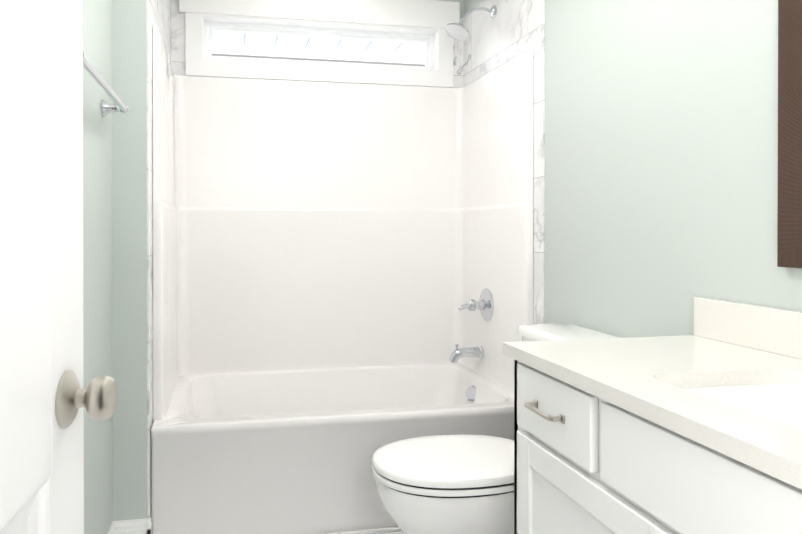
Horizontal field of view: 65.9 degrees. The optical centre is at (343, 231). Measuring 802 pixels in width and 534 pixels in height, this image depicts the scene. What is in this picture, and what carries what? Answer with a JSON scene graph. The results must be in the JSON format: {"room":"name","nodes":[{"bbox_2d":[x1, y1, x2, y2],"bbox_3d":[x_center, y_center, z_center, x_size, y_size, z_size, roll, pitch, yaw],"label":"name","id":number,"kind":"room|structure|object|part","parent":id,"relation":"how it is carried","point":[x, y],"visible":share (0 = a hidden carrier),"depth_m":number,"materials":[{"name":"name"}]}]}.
{"room":"bathroom","nodes":[
{"label":"bathroom","id":0,"kind":"room"},
{"bbox_2d":[83,0,146,533],"bbox_3d":[-0.682,-0.092,1.397,0.270,2.468,3.550,0,0,-11],"label":"wall","id":1,"kind":"structure","parent":0,"point":[115,255],"depth_m":2.14,"materials":[{"name":"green paint"}]},
{"bbox_2d":[0,0,117,533],"bbox_3d":[-0.288,0.121,0.401,0.153,2.028,0.811,0,0,-11],"label":"door","id":2,"kind":"structure","parent":1,"relation":"in","point":[46,398],"depth_m":0.67,"materials":[{"name":"white wood"}]},
{"bbox_3d":[-0.351,0.199,0.747,0.149,0.067,0.107,0,0,-11],"label":"knob","id":3,"kind":"part","parent":2,"relation":"part of","materials":[{"name":"silver metal"}]},
{"bbox_2d":[83,51,128,116],"bbox_3d":[-0.670,-0.394,1.662,0.082,0.054,0.684,0,0,-11],"label":"towel rail","id":4,"kind":"object","parent":1,"relation":"attached to","point":[102,83],"visible":0.5,"depth_m":1.72,"materials":[{"name":"silver metal"}]},
{"bbox_2d":[146,0,173,517],"bbox_3d":[-0.765,0.002,2.585,0.009,2.270,0.870,0,0,-11],"label":"wall tile","id":5,"kind":"structure","parent":1,"relation":"attached to","point":[160,13],"depth_m":2.20,"materials":[{"name":"tile"}]},
{"bbox_2d":[108,518,401,533],"bbox_3d":[0.209,1.077,1.223,1.645,0.133,2.226,0,0,-11],"label":"baseboard","id":6,"kind":"structure","parent":1,"relation":"attached to","point":[138,526],"depth_m":2.15,"materials":[{"name":"white wood"}]},
{"bbox_2d":[372,531,404,533],"bbox_3d":[0.143,1.192,1.559,1.950,0.100,3.550,0,0,-11],"label":"floor","id":7,"kind":"structure","parent":0,"point":[397,532],"depth_m":2.32,"materials":[{"name":"tile"}]},
{"bbox_2d":[151,5,533,533],"bbox_3d":[-0.020,0.032,2.737,1.511,2.208,0.860,0,0,-11],"label":"bathtub","id":8,"kind":"object","parent":7,"relation":"on","point":[342,283],"visible":0.94,"depth_m":3.04,"materials":[{"name":"white plastic"}]},
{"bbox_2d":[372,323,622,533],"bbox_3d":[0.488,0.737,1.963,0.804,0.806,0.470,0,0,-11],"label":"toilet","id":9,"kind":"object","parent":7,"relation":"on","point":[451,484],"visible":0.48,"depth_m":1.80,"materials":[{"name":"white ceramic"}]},
{"bbox_2d":[503,297,801,533],"bbox_3d":[0.783,0.612,0.989,0.597,1.064,1.243,0,0,-11],"label":"bathroom vanity","id":10,"kind":"object","parent":7,"relation":"on","point":[699,431],"visible":1,"depth_m":1.18,"materials":[{"name":"white paint"}]},
{"bbox_2d":[437,0,464,18],"bbox_3d":[-0.113,-0.100,3.229,1.530,2.468,0.140,0,0,-11],"label":"wall","id":11,"kind":"structure","parent":0,"point":[462,8],"depth_m":3.29,"materials":[{"name":"grey paint"}]},
{"bbox_2d":[174,0,461,87],"bbox_3d":[-0.100,-0.926,3.153,1.530,0.420,0.008,0,0,-11],"label":"wall tile","id":12,"kind":"structure","parent":11,"relation":"attached to","point":[179,18],"depth_m":3.02,"materials":[{"name":"tile"}]},
{"bbox_2d":[179,0,459,87],"bbox_3d":[-0.102,-0.991,3.180,1.440,0.450,0.123,0,0,-11],"label":"window","id":13,"kind":"structure","parent":11,"relation":"in","point":[432,17],"depth_m":3.15,"materials":[{"name":"white"}]},
{"bbox_3d":[-0.108,-0.956,3.210,1.210,0.210,0.022,0,0,-11],"label":"vinyl window frame","id":14,"kind":"part","parent":13,"relation":"part of","materials":[{"name":"white plastic"}]},
{"bbox_2d":[465,0,801,337],"bbox_3d":[1.017,-0.093,1.718,0.130,2.468,3.550,0,0,-11],"label":"wall","id":15,"kind":"structure","parent":0,"point":[661,164],"depth_m":1.81,"materials":[{"name":"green paint"}]},
{"bbox_2d":[462,0,544,323],"bbox_3d":[0.726,0.000,2.881,0.009,2.270,0.842,0,0,-11],"label":"wall tile","id":16,"kind":"structure","parent":15,"relation":"attached to","point":[511,29],"depth_m":2.58,"materials":[{"name":"tile"}]},
{"bbox_2d":[777,0,801,267],"bbox_3d":[1.065,-0.373,1.039,0.024,0.909,0.734,0,0,-11],"label":"mirror","id":17,"kind":"object","parent":15,"relation":"attached to","point":[789,238],"visible":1,"depth_m":1.36,"materials":[{"name":"brown glass"}]},
{"label":"outside","id":18,"kind":"structure","parent":0,"visible":0},
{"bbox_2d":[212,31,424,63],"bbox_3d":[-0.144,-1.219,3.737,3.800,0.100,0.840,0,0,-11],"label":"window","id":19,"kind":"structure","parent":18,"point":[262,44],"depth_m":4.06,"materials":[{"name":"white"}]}
]}

